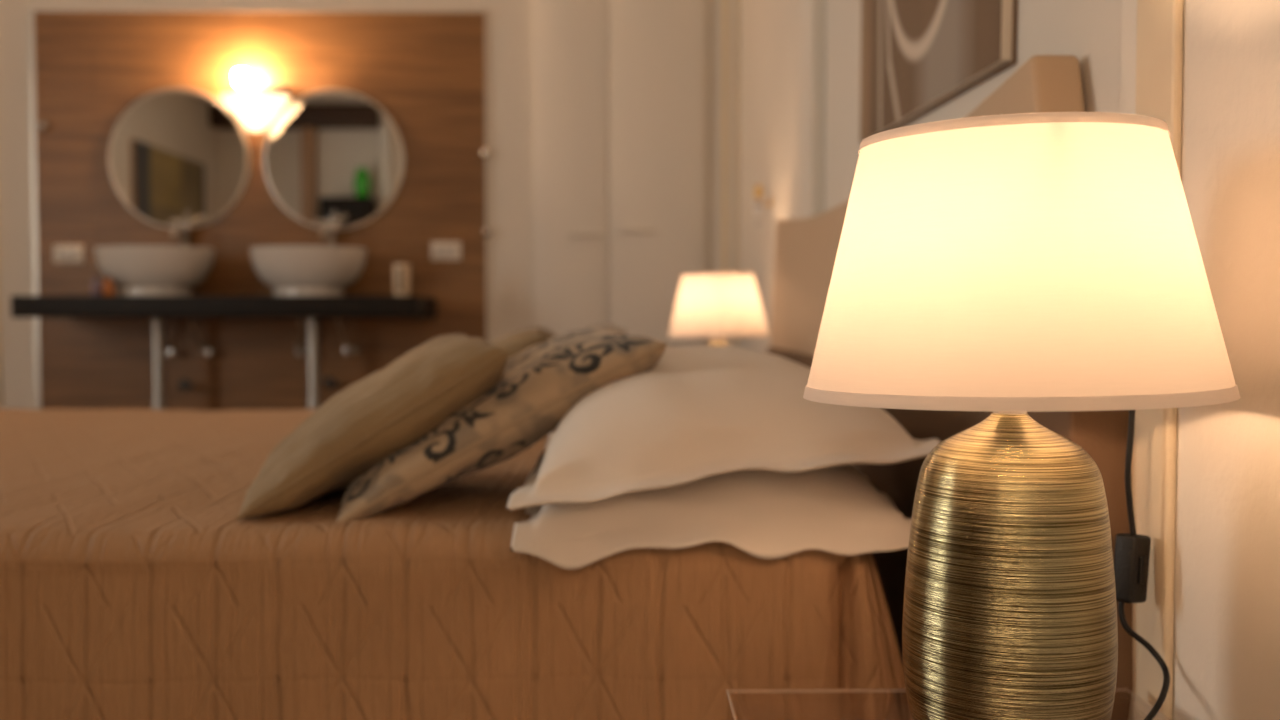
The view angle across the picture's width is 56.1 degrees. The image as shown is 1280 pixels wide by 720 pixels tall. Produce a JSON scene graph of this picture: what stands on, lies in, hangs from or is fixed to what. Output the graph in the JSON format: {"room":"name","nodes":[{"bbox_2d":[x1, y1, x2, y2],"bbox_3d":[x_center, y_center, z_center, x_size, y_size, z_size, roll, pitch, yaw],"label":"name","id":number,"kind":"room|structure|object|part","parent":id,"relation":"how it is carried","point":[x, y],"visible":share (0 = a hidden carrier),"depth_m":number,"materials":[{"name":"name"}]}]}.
{"room":"bedroom","nodes":[
{"label":"bedroom","id":0,"kind":"room"},
{"bbox_2d":[0,0,718,408],"bbox_3d":[-1.959,-0.888,5.498,4.820,2.950,0.100,0,2,-1],"label":"wall","id":1,"kind":"structure","parent":0,"point":[509,21],"depth_m":5.46,"materials":[{"name":"paint"}]},
{"bbox_2d":[0,374,0,408],"bbox_3d":[-2.956,-0.885,5.426,0.085,2.950,0.020,0,2,-1],"label":"trim","id":2,"kind":"structure","parent":1,"relation":"attached to","point":[0,374],"depth_m":5.47,"materials":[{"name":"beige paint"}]},
{"bbox_2d":[108,88,249,228],"bbox_3d":[-2.084,-0.909,5.427,0.636,0.636,0.014,0,2,-1],"label":"round mirror","id":3,"kind":"object","parent":1,"relation":"attached to","point":[172,152],"visible":0.98,"depth_m":5.42,"materials":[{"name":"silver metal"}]},
{"bbox_2d":[11,296,435,317],"bbox_3d":[-1.765,-0.230,5.218,1.680,0.090,0.488,0,2,-1],"label":"countertop","id":4,"kind":"structure","parent":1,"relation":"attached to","point":[21,306],"depth_m":4.97,"materials":[{"name":"black stone"}]},
{"bbox_2d":[91,276,102,295],"bbox_3d":[-2.274,-0.310,5.024,0.046,0.085,0.046,0,2,-1],"label":"toiletry bottle","id":5,"kind":"object","parent":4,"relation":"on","point":[96,285],"visible":0.91,"depth_m":5.01,"materials":[{"name":"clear plastic"}]},
{"bbox_2d":[103,276,114,295],"bbox_3d":[-2.224,-0.309,5.025,0.046,0.082,0.046,0,2,-1],"label":"toiletry bottle","id":6,"kind":"object","parent":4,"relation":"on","point":[108,285],"visible":0.91,"depth_m":5.01,"materials":[{"name":"orange plastic"}]},
{"bbox_2d":[94,246,214,295],"bbox_3d":[-2.095,-0.379,5.189,0.502,0.210,0.361,0,2,-1],"label":"washbasin","id":7,"kind":"object","parent":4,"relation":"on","point":[136,270],"visible":0.86,"depth_m":5.05,"materials":[{"name":"grey ceramic"}]},
{"bbox_2d":[169,210,191,289],"bbox_3d":[-2.038,-0.472,5.339,0.099,0.387,0.180,-1,2,-23],"label":"faucet","id":8,"kind":"object","parent":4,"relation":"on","point":[185,229],"visible":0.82,"depth_m":5.38,"materials":[{"name":"silver metal"}]},
{"bbox_3d":[-2.077,-0.621,5.386,0.070,0.033,0.028,0,2,-1],"label":"knob","id":9,"kind":"part","parent":8,"relation":"part of","materials":[{"name":"silver metal"}]},
{"bbox_3d":[-2.042,-0.563,5.314,0.026,0.057,0.153,0,2,-1],"label":"spout","id":10,"kind":"part","parent":8,"relation":"part of","materials":[{"name":"silver metal"}]},
{"bbox_3d":[-2.026,-0.640,5.360,0.020,0.053,0.090,-1,2,-25],"label":"lever","id":11,"kind":"part","parent":8,"relation":"part of","materials":[{"name":"silver metal"}]},
{"bbox_2d":[249,246,366,295],"bbox_3d":[-1.434,-0.379,5.197,0.502,0.210,0.361,0,2,-1],"label":"washbasin","id":12,"kind":"object","parent":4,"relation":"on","point":[291,270],"visible":0.87,"depth_m":5.06,"materials":[{"name":"grey ceramic"}]},
{"bbox_2d":[315,210,336,245],"bbox_3d":[-1.386,-0.473,5.347,0.099,0.387,0.180,-1,2,-23],"label":"faucet","id":13,"kind":"object","parent":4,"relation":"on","point":[329,231],"visible":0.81,"depth_m":5.39,"materials":[{"name":"silver metal"}]},
{"bbox_3d":[-1.426,-0.621,5.394,0.070,0.033,0.028,0,2,-1],"label":"knob","id":14,"kind":"part","parent":13,"relation":"part of","materials":[{"name":"silver metal"}]},
{"bbox_3d":[-1.391,-0.563,5.322,0.026,0.057,0.153,0,2,-1],"label":"spout","id":15,"kind":"part","parent":13,"relation":"part of","materials":[{"name":"silver metal"}]},
{"bbox_3d":[-1.375,-0.640,5.368,0.020,0.053,0.090,-1,2,-25],"label":"lever","id":16,"kind":"part","parent":13,"relation":"part of","materials":[{"name":"silver metal"}]},
{"bbox_2d":[393,264,410,295],"bbox_3d":[-1.008,-0.338,5.078,0.074,0.136,0.076,0,2,-1],"label":"ceramic cup","id":17,"kind":"object","parent":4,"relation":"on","point":[401,272],"visible":0.87,"depth_m":5.05,"materials":[{"name":"beige ceramic"}]},
{"bbox_2d":[28,8,489,408],"bbox_3d":[-1.720,-0.497,5.456,2.062,2.172,0.018,0,2,-1],"label":"trim","id":18,"kind":"structure","parent":1,"relation":"attached to","point":[30,10],"depth_m":5.43,"materials":[{"name":"wood"}]},
{"bbox_2d":[34,11,485,410],"bbox_3d":[-1.714,-0.491,5.459,2.028,2.160,0.012,0,2,-1],"label":"wood panel","id":19,"kind":"structure","parent":1,"relation":"attached to","point":[426,71],"depth_m":5.45,"materials":[{"name":"brown wood"}]},
{"bbox_2d":[38,121,47,129],"bbox_3d":[-2.683,-1.052,5.398,0.040,0.040,0.038,0,2,-1],"label":"peg","id":20,"kind":"object","parent":19,"relation":"attached to","point":[42,125],"visible":1,"depth_m":5.38,"materials":[{"name":"silver metal"}]},
{"bbox_2d":[53,245,83,262],"bbox_3d":[-2.591,-0.480,5.436,0.136,0.084,0.013,0,2,-1],"label":"switch plate","id":21,"kind":"object","parent":19,"relation":"attached to","point":[61,253],"visible":1,"depth_m":5.43,"materials":[{"name":"beige plastic"}]},
{"bbox_2d":[152,318,164,409],"bbox_3d":[-2.100,0.093,5.330,0.076,0.562,0.275,0,2,-1],"label":"drain pipe","id":22,"kind":"object","parent":19,"relation":"attached to","point":[158,398],"visible":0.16,"depth_m":5.21,"materials":[{"name":"grey metal"}]},
{"bbox_2d":[163,328,176,357],"bbox_3d":[-2.128,-0.101,5.407,0.077,0.188,0.121,0,2,-9],"label":"angle valve","id":23,"kind":"object","parent":19,"relation":"attached to","point":[169,351],"visible":0.56,"depth_m":5.41,"materials":[{"name":"silver metal"}]},
{"bbox_2d":[178,379,192,390],"bbox_3d":[-2.062,0.114,5.437,0.085,0.056,0.066,0,2,-1],"label":"angle valve","id":24,"kind":"object","parent":19,"relation":"attached to","point":[184,384],"visible":1,"depth_m":5.42,"materials":[{"name":"grey metal"}]},
{"bbox_2d":[188,318,214,357],"bbox_3d":[-1.966,-0.101,5.405,0.098,0.188,0.118,0,2,-1],"label":"angle valve","id":25,"kind":"object","parent":19,"relation":"attached to","point":[206,351],"visible":1,"depth_m":5.40,"materials":[{"name":"silver metal"}]},
{"bbox_2d":[220,70,290,131],"bbox_3d":[-1.705,-1.151,5.331,0.312,0.271,0.199,0,2,-1],"label":"wall light","id":26,"kind":"object","parent":19,"relation":"attached to","point":[256,106],"visible":1,"depth_m":5.29,"materials":[{"name":"white glass"}]},
{"bbox_3d":[-1.767,-1.254,5.331,0.068,0.066,0.068,0,2,-1],"label":"bulb","id":27,"kind":"part","parent":26,"relation":"part of","materials":[{"name":"white glass"}]},
{"bbox_2d":[294,318,306,357],"bbox_3d":[-1.522,-0.101,5.421,0.072,0.188,0.128,-1,2,-29],"label":"angle valve","id":28,"kind":"object","parent":19,"relation":"attached to","point":[301,351],"visible":0.76,"depth_m":5.41,"materials":[{"name":"silver metal"}]},
{"bbox_2d":[307,318,319,408],"bbox_3d":[-1.428,0.092,5.339,0.076,0.562,0.275,0,2,-1],"label":"drain pipe","id":29,"kind":"object","parent":19,"relation":"attached to","point":[313,398],"visible":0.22,"depth_m":5.22,"materials":[{"name":"grey metal"}]},
{"bbox_2d":[323,377,338,388],"bbox_3d":[-1.405,0.105,5.445,0.085,0.056,0.066,0,2,-1],"label":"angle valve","id":30,"kind":"object","parent":19,"relation":"attached to","point":[328,382],"visible":1,"depth_m":5.43,"materials":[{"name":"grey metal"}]},
{"bbox_2d":[335,318,359,356],"bbox_3d":[-1.314,-0.103,5.413,0.097,0.184,0.118,0,2,-1],"label":"angle valve","id":31,"kind":"object","parent":19,"relation":"attached to","point":[349,350],"visible":1,"depth_m":5.41,"materials":[{"name":"silver metal"}]},
{"bbox_2d":[431,242,460,259],"bbox_3d":[-0.882,-0.496,5.457,0.136,0.084,0.013,0,2,-1],"label":"switch plate","id":32,"kind":"object","parent":19,"relation":"attached to","point":[439,250],"visible":1,"depth_m":5.45,"materials":[{"name":"beige plastic"}]},
{"bbox_2d":[482,148,489,156],"bbox_3d":[-0.696,-0.935,5.427,0.040,0.040,0.038,0,2,-1],"label":"peg","id":33,"kind":"object","parent":19,"relation":"attached to","point":[485,152],"visible":1,"depth_m":5.41,"materials":[{"name":"silver metal"}]},
{"bbox_2d":[483,228,490,235],"bbox_3d":[-0.693,-0.580,5.440,0.040,0.040,0.038,0,2,-1],"label":"peg","id":34,"kind":"object","parent":19,"relation":"attached to","point":[486,231],"visible":1,"depth_m":5.42,"materials":[{"name":"silver metal"}]},
{"bbox_2d":[263,89,404,229],"bbox_3d":[-1.386,-0.906,5.436,0.636,0.636,0.014,0,2,-1],"label":"round mirror","id":35,"kind":"object","parent":1,"relation":"attached to","point":[327,151],"visible":0.98,"depth_m":5.43,"materials":[{"name":"silver metal"}]},
{"bbox_2d":[723,0,726,343],"bbox_3d":[0.386,-0.886,5.458,0.016,2.950,0.040,0,2,-1],"label":"trim","id":36,"kind":"structure","parent":1,"relation":"attached to","point":[725,1],"depth_m":5.43,"materials":[{"name":"beige paint"}]},
{"bbox_2d":[718,0,739,346],"bbox_3d":[0.404,-0.887,5.461,0.094,2.950,0.034,0,2,-1],"label":"trim","id":37,"kind":"structure","parent":1,"relation":"attached to","point":[731,4],"depth_m":5.44,"materials":[{"name":"white paint"}]},
{"bbox_2d":[739,0,1279,719],"bbox_3d":[0.545,-0.765,1.981,0.100,2.950,7.200,0,2,-1],"label":"wall","id":38,"kind":"structure","parent":0,"point":[1226,639],"depth_m":1.07,"materials":[{"name":"paint"}]},
{"bbox_2d":[735,0,736,346],"bbox_3d":[0.435,-0.886,5.459,0.008,2.950,0.038,0,2,-1],"label":"trim","id":39,"kind":"structure","parent":38,"relation":"attached to","point":[736,0],"depth_m":5.44,"materials":[{"name":"beige paint"}]},
{"bbox_2d":[754,185,771,225],"bbox_3d":[0.436,-0.548,4.259,0.062,0.148,0.032,0,2,-1],"label":"wall sconce","id":40,"kind":"object","parent":38,"relation":"attached to","point":[758,192],"visible":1,"depth_m":4.25,"materials":[{"name":"gold metal"}]},
{"bbox_3d":[0.461,-0.559,4.259,0.012,0.032,0.032,0,2,-1],"label":"plate","id":41,"kind":"part","parent":40,"relation":"part of","materials":[{"name":"gold metal"}]},
{"bbox_2d":[800,0,825,218],"bbox_3d":[0.462,-0.808,3.210,0.036,2.950,0.200,0,2,-1],"label":"trim","id":42,"kind":"structure","parent":38,"relation":"attached to","point":[813,12],"depth_m":3.12,"materials":[{"name":"white paint"}]},
{"bbox_2d":[860,0,1017,142],"bbox_3d":[0.483,-0.775,2.052,0.020,0.760,1.009,0,4,-1],"label":"framed picture","id":43,"kind":"object","parent":38,"relation":"attached to","point":[918,56],"visible":0.99,"depth_m":2.01,"materials":[{"name":"paint"}]},
{"bbox_2d":[1120,0,1136,113],"bbox_3d":[0.502,-0.738,1.209,0.006,2.950,0.045,0,2,-1],"label":"trim","id":44,"kind":"structure","parent":38,"relation":"attached to","point":[1129,7],"depth_m":1.23,"materials":[{"name":"white paint"}]},
{"bbox_2d":[1131,0,1182,719],"bbox_3d":[0.500,-0.735,1.142,0.010,2.950,0.086,0,2,-1],"label":"trim","id":45,"kind":"structure","parent":38,"relation":"attached to","point":[1159,52],"depth_m":1.15,"materials":[{"name":"beige paint"}]},
{"bbox_3d":[-1.865,0.760,2.005,4.920,0.100,7.200,0,2,-1],"label":"floor","id":46,"kind":"structure","parent":0,"visible":0},
{"bbox_2d":[532,0,704,349],"bbox_3d":[-0.096,-0.871,5.444,0.785,2.920,0.052,0,2,-1],"label":"wardrobe","id":47,"kind":"object","parent":46,"relation":"on","point":[618,86],"visible":0.68,"depth_m":5.44,"materials":[{"name":"white paint"}]},
{"bbox_3d":[-0.315,-0.871,5.444,0.331,2.880,0.021,0,2,-1],"label":"door","id":48,"kind":"part","parent":47,"relation":"part of","materials":[{"name":"white paint"}]},
{"bbox_3d":[-0.248,-0.562,5.436,0.150,0.010,0.018,0,2,-1],"label":"handle","id":49,"kind":"part","parent":47,"relation":"part of","materials":[{"name":"silver metal"}]},
{"bbox_3d":[-0.008,-0.583,5.438,0.150,0.010,0.018,0,2,-1],"label":"handle","id":50,"kind":"part","parent":47,"relation":"part of","materials":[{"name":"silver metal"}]},
{"bbox_3d":[0.073,-0.871,5.449,0.433,2.880,0.021,0,2,-1],"label":"door","id":51,"kind":"part","parent":47,"relation":"part of","materials":[{"name":"white paint"}]},
{"bbox_2d":[726,687,1170,719],"bbox_3d":[0.283,0.536,0.978,0.393,0.420,0.401,0,2,-1],"label":"bedside table","id":52,"kind":"object","parent":46,"relation":"on","point":[1126,701],"visible":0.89,"depth_m":1.16,"materials":[{"name":"clear glass"}]},
{"bbox_3d":[0.092,0.542,0.976,0.010,0.408,0.400,0,2,-1],"label":"panel","id":53,"kind":"part","parent":52,"relation":"part of","materials":[{"name":"clear glass"}]},
{"bbox_2d":[803,111,1240,719],"bbox_3d":[0.316,0.070,0.985,0.365,0.510,0.341,0,2,-1],"label":"table lamp","id":54,"kind":"object","parent":52,"relation":"on","point":[1010,266],"visible":1,"depth_m":0.89,"materials":[{"name":"gold metal"}]},
{"bbox_2d":[993,412,1026,414],"bbox_3d":[0.303,0.014,0.983,0.036,0.060,0.036,0,2,-1],"label":"socket","id":55,"kind":"object","parent":54,"relation":"attached to","point":[994,413],"depth_m":0.97,"materials":[{"name":"gold ceramic"}]},
{"bbox_3d":[0.300,-0.178,0.976,0.240,0.008,0.240,-1,2,-1],"label":"shade trim","id":56,"kind":"part","parent":54,"relation":"part of","materials":[{"name":"fabric"}]},
{"bbox_3d":[0.302,-0.076,0.980,0.335,0.208,0.335,-1,2,-1],"label":"lamp shade","id":57,"kind":"part","parent":54,"relation":"part of","materials":[{"name":"fabric"}]},
{"bbox_3d":[0.304,0.024,0.983,0.337,0.010,0.337,-1,2,-1],"label":"shade trim","id":58,"kind":"part","parent":54,"relation":"part of","materials":[{"name":"fabric"}]},
{"bbox_2d":[1114,533,1150,602],"bbox_3d":[0.468,0.198,1.144,0.031,0.064,0.022,7,-3,-39],"label":"switch","id":59,"kind":"object","parent":54,"relation":"attached to","point":[1132,550],"depth_m":1.13,"materials":[{"name":"black plastic"}]},
{"bbox_3d":[0.421,0.148,1.067,0.185,0.349,0.073,-2,3,-39],"label":"power cord","id":60,"kind":"part","parent":54,"relation":"part of","materials":[{"name":"black plastic"}]},
{"bbox_2d":[767,55,1132,719],"bbox_3d":[-0.693,0.154,2.488,2.357,1.077,2.616,0,2,-1],"label":"headboard","id":61,"kind":"object","parent":46,"relation":"on","point":[806,249],"visible":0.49,"depth_m":1.84,"materials":[{"name":"beige orange-brown quilted fabric"}]},
{"bbox_2d":[0,409,912,719],"bbox_3d":[-0.791,0.429,2.485,2.279,0.530,2.084,0,2,-1],"label":"bedspread","id":62,"kind":"object","parent":61,"relation":"on","point":[132,585],"visible":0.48,"depth_m":1.47,"materials":[{"name":"orange fabric"}]},
{"bbox_2d":[236,334,507,519],"bbox_3d":[-0.395,0.083,1.789,0.350,0.241,0.454,0,2,-13],"label":"cushion","id":63,"kind":"object","parent":62,"relation":"on","point":[382,414],"visible":0.91,"depth_m":1.60,"materials":[{"name":"fabric"}]},
{"bbox_2d":[336,328,666,521],"bbox_3d":[-0.229,0.083,1.802,0.439,0.260,0.474,0,2,-13],"label":"cushion","id":64,"kind":"object","parent":62,"relation":"on","point":[538,385],"visible":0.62,"depth_m":1.61,"materials":[{"name":"fabric"}]},
{"bbox_2d":[492,328,555,357],"bbox_3d":[-0.401,0.039,3.058,0.350,0.241,0.454,0,2,-1],"label":"cushion","id":65,"kind":"object","parent":62,"relation":"on","point":[516,342],"visible":0.16,"depth_m":2.86,"materials":[{"name":"fabric"}]},
{"bbox_2d":[584,324,625,334],"bbox_3d":[-0.255,0.038,3.080,0.439,0.260,0.474,0,2,-1],"label":"cushion","id":66,"kind":"object","parent":62,"relation":"on","point":[603,326],"visible":0.08,"depth_m":2.97,"materials":[{"name":"fabric"}]},
{"bbox_2d":[510,464,910,569],"bbox_3d":[0.095,0.158,1.844,0.509,0.156,0.828,0,2,-1],"label":"pillow","id":67,"kind":"object","parent":62,"relation":"on","point":[765,514],"visible":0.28,"depth_m":1.47,"materials":[{"name":"white fabric"}]},
{"bbox_2d":[506,346,940,510],"bbox_3d":[0.099,0.072,1.842,0.525,0.185,0.847,0,2,-1],"label":"pillow","id":68,"kind":"object","parent":67,"relation":"on","point":[701,412],"visible":0.81,"depth_m":1.48,"materials":[{"name":"white fabric"}]},
{"bbox_3d":[0.453,0.154,2.502,0.057,1.077,2.600,0,2,-1],"label":"headboard","id":69,"kind":"part","parent":61,"relation":"part of","materials":[{"name":"beige fabric"}]},
{"bbox_3d":[0.451,0.347,2.509,0.069,0.690,2.616,0,2,-1],"label":"headboard","id":70,"kind":"part","parent":61,"relation":"part of","materials":[{"name":"brown fabric"}]},
{"bbox_3d":[0.250,0.430,4.021,0.393,0.420,0.401,0,2,-1],"label":"bedside table","id":71,"kind":"object","parent":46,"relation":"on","visible":0},
{"bbox_2d":[668,272,768,345],"bbox_3d":[0.263,-0.035,4.005,0.348,0.510,0.348,0,2,-1],"label":"table lamp","id":72,"kind":"object","parent":71,"relation":"on","point":[718,306],"visible":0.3,"depth_m":3.88,"materials":[{"name":"white fabric"}]},
{"bbox_3d":[0.259,-0.283,3.996,0.240,0.008,0.240,-1,2,-1],"label":"shade trim","id":73,"kind":"part","parent":72,"relation":"part of","materials":[{"name":"fabric"}]},
{"bbox_3d":[0.262,-0.082,4.003,0.337,0.010,0.337,-1,2,-1],"label":"shade trim","id":74,"kind":"part","parent":72,"relation":"part of","materials":[{"name":"fabric"}]}
]}

